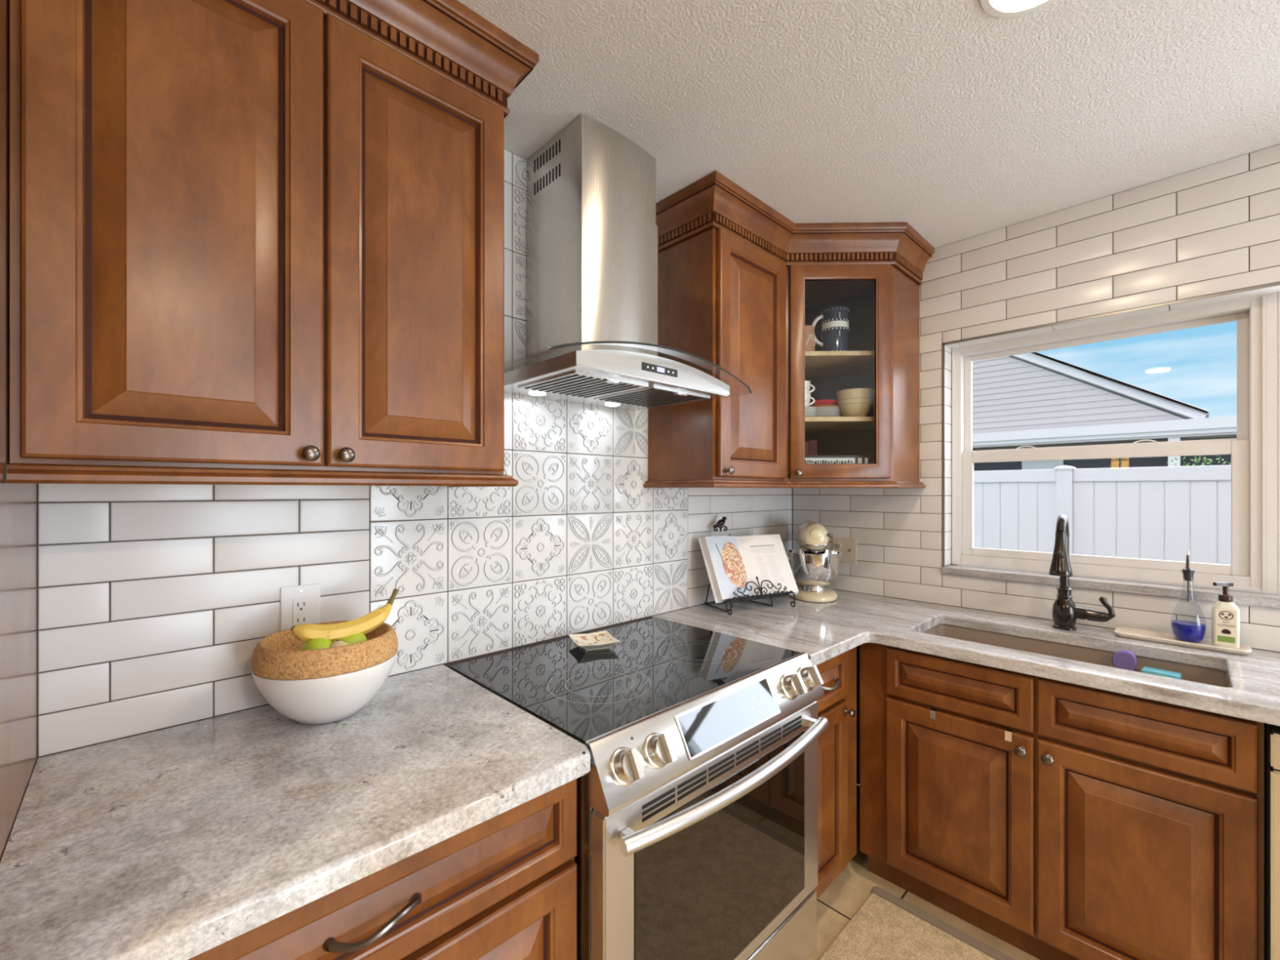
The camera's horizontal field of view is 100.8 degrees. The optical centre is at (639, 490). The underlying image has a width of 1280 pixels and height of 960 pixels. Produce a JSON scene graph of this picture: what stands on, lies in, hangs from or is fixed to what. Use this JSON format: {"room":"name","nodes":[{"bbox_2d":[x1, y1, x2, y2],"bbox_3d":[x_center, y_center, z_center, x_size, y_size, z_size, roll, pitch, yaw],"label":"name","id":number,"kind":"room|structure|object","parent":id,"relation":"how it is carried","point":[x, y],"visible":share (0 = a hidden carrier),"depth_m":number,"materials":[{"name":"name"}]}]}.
{"room":"kitchen","nodes":[
{"label":"kitchen","id":0,"kind":"room"},
{"bbox_2d":[36,149,791,760],"bbox_3d":[-1.485,0.178,0.675,6.200,2.446,0.123,0,0,-44],"label":"wall","id":1,"kind":"structure","parent":0,"point":[155,602],"depth_m":1.36,"materials":[{"name":"white tile"}]},
{"bbox_2d":[6,0,538,487],"bbox_3d":[-0.668,-0.526,1.116,0.826,1.033,0.370,0,0,-44],"label":"upper cabinet","id":2,"kind":"object","parent":1,"relation":"attached to","point":[251,242],"visible":1,"depth_m":0.92,"materials":[{"name":"brown wood"}]},
{"bbox_2d":[280,583,319,631],"bbox_3d":[-0.798,0.287,1.246,0.080,0.128,0.010,0,0,-44],"label":"power outlet","id":3,"kind":"object","parent":1,"relation":"attached to","point":[299,604],"visible":0.64,"depth_m":1.24,"materials":[{"name":"white plastic"}]},
{"bbox_2d":[292,597,309,626],"bbox_3d":[-0.796,0.287,1.244,0.034,0.068,0.003,0,0,-44],"label":"receptacle","id":4,"kind":"object","parent":3,"relation":"attached to","point":[300,606],"depth_m":1.24,"materials":[{"name":"white plastic"}]},
{"bbox_2d":[504,113,751,411],"bbox_3d":[-0.074,-0.664,1.591,0.773,0.755,0.503,0,0,-44],"label":"range hood","id":5,"kind":"object","parent":1,"relation":"attached to","point":[592,229],"visible":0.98,"depth_m":1.53,"materials":[{"name":"silver metal"}]},
{"bbox_2d":[528,391,546,395],"bbox_3d":[-0.312,-0.295,1.611,0.052,0.004,0.052,0,0,-44],"label":"lamp","id":6,"kind":"object","parent":5,"relation":"on","point":[535,393],"depth_m":1.60,"materials":[{"name":"white"}]},
{"bbox_2d":[604,403,620,406],"bbox_3d":[-0.095,-0.295,1.818,0.052,0.004,0.052,0,0,-44],"label":"lamp","id":7,"kind":"object","parent":5,"relation":"on","point":[606,404],"depth_m":1.81,"materials":[{"name":"white"}]},
{"bbox_2d":[644,170,795,488],"bbox_3d":[0.306,-0.526,2.041,0.522,1.033,0.376,0,0,-44],"label":"upper cabinet","id":8,"kind":"object","parent":1,"relation":"attached to","point":[722,250],"visible":0.93,"depth_m":1.90,"materials":[{"name":"brown wood"}]},
{"bbox_2d":[457,0,1279,248],"bbox_3d":[0.388,-1.104,-1.143,6.400,0.120,5.300,0,0,-44],"label":"ceiling","id":9,"kind":"structure","parent":0,"point":[953,121],"depth_m":1.39,"materials":[{"name":"white paint"}]},
{"bbox_2d":[980,0,1055,17],"bbox_3d":[0.800,-1.040,1.065,0.196,0.008,0.196,0,0,-44],"label":"recessed light","id":10,"kind":"object","parent":9,"relation":"in","point":[997,8],"visible":1,"depth_m":1.14,"materials":[{"name":"white plastic"}]},
{"bbox_2d":[989,0,1046,11],"bbox_3d":[0.800,-1.040,1.065,0.168,0.008,0.168,0,0,-44],"label":"diffuser","id":11,"kind":"object","parent":10,"relation":"attached to","point":[994,5],"depth_m":1.13,"materials":[{"name":"white"}]},
{"bbox_2d":[808,784,1039,959],"bbox_3d":[0.350,1.451,-1.248,6.200,0.100,5.200,0,0,-44],"label":"floor","id":12,"kind":"structure","parent":0,"point":[838,904],"depth_m":1.79,"materials":[{"name":"tile"}]},
{"bbox_2d":[0,0,36,862],"bbox_3d":[-0.849,0.180,0.689,0.022,2.443,0.738,0,0,-44],"label":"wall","id":13,"kind":"structure","parent":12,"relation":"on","point":[18,501],"depth_m":0.76,"materials":[{"name":"brown wood"}]},
{"bbox_2d":[187,778,577,959],"bbox_3d":[-0.591,0.963,0.976,0.745,0.876,0.675,0,0,-44],"label":"base cabinet","id":14,"kind":"object","parent":12,"relation":"on","point":[504,886],"visible":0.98,"depth_m":0.85,"materials":[{"name":"brown wood"}]},
{"bbox_2d":[0,664,590,959],"bbox_3d":[-0.590,0.505,0.978,0.751,0.036,0.678,0,0,-44],"label":"countertop","id":15,"kind":"structure","parent":14,"relation":"on","point":[178,842],"depth_m":0.81,"materials":[{"name":"stone"}]},
{"bbox_2d":[250,620,398,724],"bbox_3d":[-0.678,0.400,1.155,0.274,0.174,0.274,0,0,-44],"label":"fruit bowl","id":16,"kind":"object","parent":15,"relation":"on","point":[333,684],"visible":0.84,"depth_m":1.06,"materials":[{"name":"white ceramic"}]},
{"bbox_2d":[299,637,332,650],"bbox_3d":[-0.665,0.332,1.090,0.061,0.060,0.065,0,0,-44],"label":"lime","id":17,"kind":"object","parent":16,"relation":"in","point":[319,642],"visible":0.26,"depth_m":1.07,"materials":[{"name":"green food"}]},
{"bbox_2d":[328,640,348,648],"bbox_3d":[-0.626,0.337,1.097,0.048,0.055,0.048,0,0,-44],"label":"fruit","id":18,"kind":"object","parent":16,"relation":"in","point":[337,643],"visible":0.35,"depth_m":1.09,"materials":[{"name":"beige food"}]},
{"bbox_2d":[290,588,399,642],"bbox_3d":[-0.626,0.276,1.154,0.053,0.091,0.223,0,0,40],"label":"banana","id":19,"kind":"object","parent":16,"relation":"in","point":[364,624],"visible":0.94,"depth_m":1.12,"materials":[{"name":"yellow food"}]},
{"bbox_2d":[339,633,367,644],"bbox_3d":[-0.621,0.333,1.140,0.067,0.058,0.059,0,0,-44],"label":"lime","id":20,"kind":"object","parent":16,"relation":"in","point":[358,637],"visible":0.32,"depth_m":1.12,"materials":[{"name":"green food"}]},
{"bbox_2d":[448,617,828,959],"bbox_3d":[0.022,0.941,1.475,0.815,0.920,0.747,0,0,-44],"label":"range","id":21,"kind":"object","parent":12,"relation":"on","point":[697,801],"visible":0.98,"depth_m":1.25,"materials":[{"name":"silver metal"}]},
{"bbox_2d":[568,631,619,650],"bbox_3d":[-0.144,0.470,1.642,0.128,0.028,0.128,0,0,-22],"label":"spoon rest","id":22,"kind":"object","parent":21,"relation":"on","point":[603,639],"visible":1,"depth_m":1.66,"materials":[{"name":"beige ceramic"}]},
{"bbox_2d":[448,617,800,745],"bbox_3d":[-0.020,0.487,1.519,0.815,0.008,0.618,0,0,-44],"label":"cooktop","id":23,"kind":"object","parent":21,"relation":"in","point":[658,669],"depth_m":1.40,"materials":[{"name":"black glass"}]},
{"bbox_2d":[814,646,856,899],"bbox_3d":[0.429,0.963,1.949,0.416,0.876,0.675,0,0,-44],"label":"base cabinet","id":24,"kind":"object","parent":12,"relation":"on","point":[837,745],"visible":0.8,"depth_m":1.76,"materials":[{"name":"brown wood"}]},
{"bbox_2d":[818,885,1015,959],"bbox_3d":[0.682,1.393,1.211,1.115,0.014,0.740,0,0,-44],"label":"rug","id":25,"kind":"object","parent":12,"relation":"on","point":[886,926],"visible":1,"depth_m":1.64,"materials":[{"name":"brown carpet"}]},
{"bbox_2d":[859,642,1264,959],"bbox_3d":[1.314,0.963,1.752,0.656,0.876,0.942,0,0,-44],"label":"base cabinet","id":26,"kind":"object","parent":12,"relation":"on","point":[1109,825],"visible":0.99,"depth_m":1.48,"materials":[{"name":"brown wood"}]},
{"bbox_2d":[929,706,937,719],"bbox_3d":[0.952,0.723,1.715,0.024,0.031,0.017,0,0,-44],"label":"hook","id":27,"kind":"object","parent":26,"relation":"attached to","point":[932,710],"visible":1,"depth_m":1.71,"materials":[{"name":"silver metal"}]},
{"bbox_2d":[650,589,1279,725],"bbox_3d":[1.230,0.505,1.561,1.045,0.036,2.348,0,0,-44],"label":"countertop","id":28,"kind":"structure","parent":26,"relation":"on","point":[824,631],"depth_m":1.73,"materials":[{"name":"stone"}]},
{"bbox_2d":[705,516,795,615],"bbox_3d":[0.445,0.299,2.218,0.327,0.374,0.238,0,0,-27],"label":"cookbook stand","id":29,"kind":"object","parent":28,"relation":"on","point":[721,522],"visible":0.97,"depth_m":2.16,"materials":[{"name":"black metal"}]},
{"bbox_2d":[697,533,798,603],"bbox_3d":[0.464,0.315,2.215,0.423,0.254,0.155,0,0,-27],"label":"cookbook","id":30,"kind":"object","parent":29,"relation":"on","point":[731,562],"visible":0.94,"depth_m":2.20,"materials":[{"name":"white paper"}]},
{"bbox_2d":[706,536,752,599],"bbox_3d":[0.365,0.310,2.156,0.164,0.241,0.137,0,0,-27],"label":"food photo","id":31,"kind":"object","parent":30,"relation":"attached to","point":[729,567],"depth_m":2.15,"materials":[{"name":"orange"}]},
{"bbox_2d":[787,520,839,603],"bbox_3d":[0.811,0.314,2.466,0.246,0.346,0.347,0,0,30],"label":"stand mixer","id":32,"kind":"object","parent":28,"relation":"on","point":[813,567],"visible":0.88,"depth_m":2.34,"materials":[{"name":"beige metal"}]},
{"bbox_2d":[787,548,839,591],"bbox_3d":[0.790,0.365,2.408,0.225,0.176,0.225,0,0,-44],"label":"bowl","id":33,"kind":"object","parent":32,"relation":"on","point":[812,570],"depth_m":2.33,"materials":[{"name":"silver metal"}]},
{"bbox_2d":[922,623,1228,687],"bbox_3d":[1.322,0.632,1.698,0.403,0.218,0.816,0,0,-44],"label":"sink","id":34,"kind":"object","parent":28,"relation":"in","point":[1197,673],"visible":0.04,"depth_m":1.80,"materials":[{"name":"brown"}]},
{"bbox_2d":[1111,649,1137,671],"bbox_3d":[1.528,0.539,1.672,0.028,0.070,0.058,0,0,-44],"label":"sponge","id":35,"kind":"object","parent":34,"relation":"in","point":[1123,659],"visible":0.79,"depth_m":1.66,"materials":[{"name":"purple"}]},
{"bbox_2d":[1141,666,1182,679],"bbox_3d":[1.584,0.561,1.609,0.052,0.023,0.084,0,0,-38],"label":"sponge","id":36,"kind":"object","parent":34,"relation":"in","point":[1145,669],"visible":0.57,"depth_m":1.60,"materials":[{"name":"teal"}]},
{"bbox_2d":[1048,514,1115,631],"bbox_3d":[1.485,0.285,1.788,0.212,0.404,0.172,0,0,-44],"label":"faucet","id":37,"kind":"object","parent":28,"relation":"on","point":[1065,613],"visible":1,"depth_m":1.81,"materials":[{"name":"black metal"}]},
{"bbox_2d":[1114,626,1252,654],"bbox_3d":[1.718,0.478,1.689,0.104,0.017,0.304,0,0,-44],"label":"tray","id":38,"kind":"object","parent":28,"relation":"on","point":[1128,633],"visible":0.94,"depth_m":1.68,"materials":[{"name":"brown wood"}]},
{"bbox_2d":[1170,549,1206,644],"bbox_3d":[1.730,0.331,1.672,0.079,0.290,0.079,0,0,-44],"label":"soap dispenser","id":39,"kind":"object","parent":38,"relation":"on","point":[1183,630],"visible":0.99,"depth_m":1.66,"materials":[{"name":"clear glass"}]},
{"bbox_2d":[1211,582,1239,648],"bbox_3d":[1.783,0.378,1.613,0.046,0.196,0.058,0,0,-44],"label":"soap dispenser","id":40,"kind":"object","parent":38,"relation":"on","point":[1225,614],"visible":1,"depth_m":1.60,"materials":[{"name":"beige plastic"}]},
{"bbox_2d":[1004,727,1013,742],"bbox_3d":[1.093,0.723,1.568,0.024,0.031,0.017,0,0,-44],"label":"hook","id":41,"kind":"object","parent":26,"relation":"attached to","point":[1008,731],"visible":1,"depth_m":1.56,"materials":[{"name":"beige metal"}]},
{"bbox_2d":[1264,723,1279,959],"bbox_3d":[1.851,0.966,1.183,0.632,0.870,0.615,0,0,-44],"label":"dishwasher","id":42,"kind":"object","parent":12,"relation":"on","point":[1272,732],"visible":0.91,"depth_m":1.19,"materials":[{"name":"silver"}]},
{"bbox_2d":[791,143,1279,785],"bbox_3d":[2.623,0.179,1.005,0.202,2.445,5.320,0,0,-44],"label":"wall","id":43,"kind":"structure","parent":0,"point":[1209,234],"depth_m":1.99,"materials":[{"name":"white tile"}]},
{"bbox_2d":[832,537,856,564],"bbox_3d":[0.989,0.289,2.567,0.010,0.120,0.120,0,0,-44],"label":"power outlet","id":44,"kind":"object","parent":43,"relation":"attached to","point":[846,547],"visible":0.78,"depth_m":2.56,"materials":[{"name":"beige plastic"}]},
{"bbox_2d":[835,542,841,556],"bbox_3d":[0.968,0.289,2.585,0.003,0.073,0.033,0,0,-44],"label":"receptacle","id":45,"kind":"object","parent":44,"relation":"attached to","point":[837,544],"depth_m":2.58,"materials":[{"name":"beige plastic"}]},
{"bbox_2d":[784,222,934,488],"bbox_3d":[0.807,-0.526,2.307,0.623,1.033,0.679,0,0,-44],"label":"upper cabinet","id":46,"kind":"object","parent":43,"relation":"attached to","point":[874,270],"visible":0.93,"depth_m":2.13,"materials":[{"name":"brown wood"}]},
{"bbox_2d":[804,441,808,455],"bbox_3d":[0.729,-0.155,2.397,0.039,0.125,0.116,0,0,1],"label":"cookbook","id":47,"kind":"object","parent":46,"relation":"on","point":[806,443],"visible":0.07,"depth_m":2.34,"materials":[{"name":"red paper"}]},
{"bbox_2d":[804,324,815,351],"bbox_3d":[0.689,-0.626,2.225,0.090,0.110,0.089,0,0,-44],"label":"mug","id":48,"kind":"object","parent":46,"relation":"on","point":[810,340],"visible":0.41,"depth_m":2.19,"materials":[{"name":"brown ceramic"}]},
{"bbox_2d":[804,413,816,417],"bbox_3d":[0.682,-0.308,2.240,0.124,0.012,0.123,0,0,-44],"label":"saucer","id":49,"kind":"object","parent":46,"relation":"on","point":[806,415],"visible":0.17,"depth_m":2.19,"materials":[{"name":"white ceramic"}]},
{"bbox_2d":[804,411,816,414],"bbox_3d":[0.682,-0.319,2.240,0.124,0.012,0.123,0,0,-44],"label":"saucer","id":50,"kind":"object","parent":49,"relation":"on","point":[806,412],"visible":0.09,"depth_m":2.19,"materials":[{"name":"white ceramic"}]},
{"bbox_2d":[804,408,816,412],"bbox_3d":[0.682,-0.329,2.240,0.124,0.012,0.123,0,0,-44],"label":"saucer","id":51,"kind":"object","parent":50,"relation":"on","point":[806,410],"visible":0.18,"depth_m":2.19,"materials":[{"name":"white ceramic"}]},
{"bbox_2d":[804,406,816,409],"bbox_3d":[0.682,-0.340,2.240,0.124,0.012,0.123,0,0,-44],"label":"saucer","id":52,"kind":"object","parent":51,"relation":"on","point":[806,407],"visible":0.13,"depth_m":2.19,"materials":[{"name":"white ceramic"}]},
{"bbox_2d":[804,392,814,406],"bbox_3d":[0.685,-0.373,2.240,0.080,0.067,0.080,0,0,-44],"label":"cup","id":53,"kind":"object","parent":52,"relation":"on","point":[807,396],"visible":0.34,"depth_m":2.21,"materials":[{"name":"white ceramic"}]},
{"bbox_2d":[804,380,814,393],"bbox_3d":[0.685,-0.425,2.240,0.080,0.067,0.080,0,0,-44],"label":"cup","id":54,"kind":"object","parent":53,"relation":"on","point":[807,384],"visible":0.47,"depth_m":2.21,"materials":[{"name":"white ceramic"}]},
{"bbox_2d":[806,440,817,455],"bbox_3d":[0.767,-0.157,2.397,0.033,0.130,0.116,0,0,1],"label":"cookbook","id":55,"kind":"object","parent":46,"relation":"on","point":[812,443],"visible":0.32,"depth_m":2.34,"materials":[{"name":"red paper"}]},
{"bbox_2d":[815,415,841,417],"bbox_3d":[0.791,-0.308,2.308,0.176,0.012,0.175,0,0,-44],"label":"plate","id":56,"kind":"object","parent":46,"relation":"on","point":[817,415],"visible":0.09,"depth_m":2.23,"materials":[{"name":"white ceramic"}]},
{"bbox_2d":[815,413,843,416],"bbox_3d":[0.791,-0.318,2.308,0.176,0.012,0.175,0,0,-44],"label":"plate","id":57,"kind":"object","parent":56,"relation":"on","point":[822,414],"visible":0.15,"depth_m":2.23,"materials":[{"name":"white ceramic"}]},
{"bbox_2d":[815,411,841,414],"bbox_3d":[0.791,-0.327,2.308,0.176,0.012,0.175,0,0,-44],"label":"plate","id":58,"kind":"object","parent":57,"relation":"on","point":[817,412],"visible":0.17,"depth_m":2.23,"materials":[{"name":"white ceramic"}]},
{"bbox_2d":[816,408,840,411],"bbox_3d":[0.791,-0.336,2.308,0.176,0.012,0.175,0,0,-44],"label":"plate","id":59,"kind":"object","parent":58,"relation":"on","point":[817,410],"visible":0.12,"depth_m":2.23,"materials":[{"name":"white ceramic"}]},
{"bbox_2d":[815,406,839,409],"bbox_3d":[0.791,-0.345,2.308,0.176,0.012,0.175,0,0,-44],"label":"plate","id":60,"kind":"object","parent":59,"relation":"on","point":[821,407],"visible":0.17,"depth_m":2.23,"materials":[{"name":"white ceramic"}]},
{"bbox_2d":[808,404,839,407],"bbox_3d":[0.791,-0.355,2.308,0.160,0.014,0.159,0,0,-44],"label":"plate","id":61,"kind":"object","parent":60,"relation":"on","point":[815,406],"visible":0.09,"depth_m":2.24,"materials":[{"name":"orange ceramic"}]},
{"bbox_2d":[809,399,837,405],"bbox_3d":[0.791,-0.371,2.308,0.140,0.028,0.139,0,0,-44],"label":"shallow bowl","id":62,"kind":"object","parent":61,"relation":"on","point":[824,402],"visible":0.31,"depth_m":2.25,"materials":[{"name":"red ceramic"}]},
{"bbox_2d":[811,306,848,351],"bbox_3d":[0.816,-0.669,2.252,0.131,0.196,0.131,0,0,-44],"label":"mug","id":63,"kind":"object","parent":46,"relation":"on","point":[835,319],"visible":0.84,"depth_m":2.21,"materials":[{"name":"blue ceramic"}]},
{"bbox_2d":[804,455,874,463],"bbox_3d":[0.800,-0.118,2.249,0.340,0.052,0.147,0,0,1],"label":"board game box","id":64,"kind":"object","parent":46,"relation":"on","point":[808,459],"visible":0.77,"depth_m":2.18,"materials":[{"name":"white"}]},
{"bbox_2d":[804,416,874,435],"bbox_3d":[0.788,-0.293,2.355,0.546,0.018,0.547,0,0,-44],"label":"shelf","id":65,"kind":"object","parent":46,"relation":"attached to","point":[849,425],"depth_m":2.32,"materials":[{"name":"brown wood"}]},
{"bbox_2d":[804,351,874,381],"bbox_3d":[0.788,-0.562,2.355,0.546,0.018,0.547,0,0,-44],"label":"shelf","id":66,"kind":"object","parent":46,"relation":"attached to","point":[820,366],"depth_m":2.34,"materials":[{"name":"brown wood"}]},
{"bbox_2d":[835,388,874,417],"bbox_3d":[0.909,-0.360,2.238,0.150,0.116,0.150,0,0,-44],"label":"mixing bowl","id":67,"kind":"object","parent":46,"relation":"on","point":[851,402],"visible":0.86,"depth_m":2.19,"materials":[{"name":"beige ceramic"}]},
{"bbox_2d":[951,294,1266,592],"bbox_3d":[1.706,-0.150,2.028,0.096,0.947,0.891,0,0,-44],"label":"window","id":68,"kind":"structure","parent":43,"relation":"in","point":[1247,571],"depth_m":1.87,"materials":[{"name":"white plastic"}]},
{"bbox_2d":[940,564,1279,608],"bbox_3d":[1.961,0.340,1.617,0.114,0.030,1.861,0,0,-44],"label":"window sill","id":69,"kind":"structure","parent":43,"relation":"attached to","point":[1206,594],"depth_m":1.85,"materials":[{"name":"stone"}]},
{"bbox_2d":[1266,292,1277,593],"bbox_3d":[2.021,-0.150,1.698,0.095,0.947,0.022,0,0,-44],"label":"trim","id":70,"kind":"structure","parent":43,"relation":"attached to","point":[1272,299],"depth_m":1.66,"materials":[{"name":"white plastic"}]},
{"bbox_2d":[1277,292,1279,594],"bbox_3d":[2.347,-0.150,1.356,0.096,0.947,0.922,0,0,-44],"label":"window","id":71,"kind":"structure","parent":43,"relation":"in","point":[1278,293],"depth_m":1.66,"materials":[{"name":"white plastic"}]},
{"label":"outside","id":72,"kind":"structure","parent":0,"visible":0},
{"bbox_3d":[11.728,1.701,13.206,29.780,0.100,40.000,0,0,-44],"label":"ground","id":73,"kind":"structure","parent":72,"visible":0},
{"bbox_2d":[972,351,1236,471],"bbox_3d":[9.437,-1.649,13.093,9.250,6.600,21.000,0,0,-44],"label":"house","id":74,"kind":"structure","parent":73,"relation":"on","point":[1034,399],"depth_m":9.02,"materials":[{"name":"grey"}]},
{"bbox_2d":[958,465,1278,594],"bbox_3d":[3.469,0.723,4.320,0.124,1.856,7.890,0,0,-44],"label":"fence","id":75,"kind":"object","parent":73,"relation":"on","point":[1162,513],"visible":0.15,"depth_m":4.09,"materials":[{"name":"white plastic"}]},
{"bbox_2d":[1166,454,1231,466],"bbox_3d":[5.441,0.646,5.152,0.602,2.013,0.691,0,0,-24],"label":"shrub","id":76,"kind":"object","parent":73,"relation":"on","point":[1198,459],"visible":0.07,"depth_m":5.11,"materials":[{"name":"green plant"}]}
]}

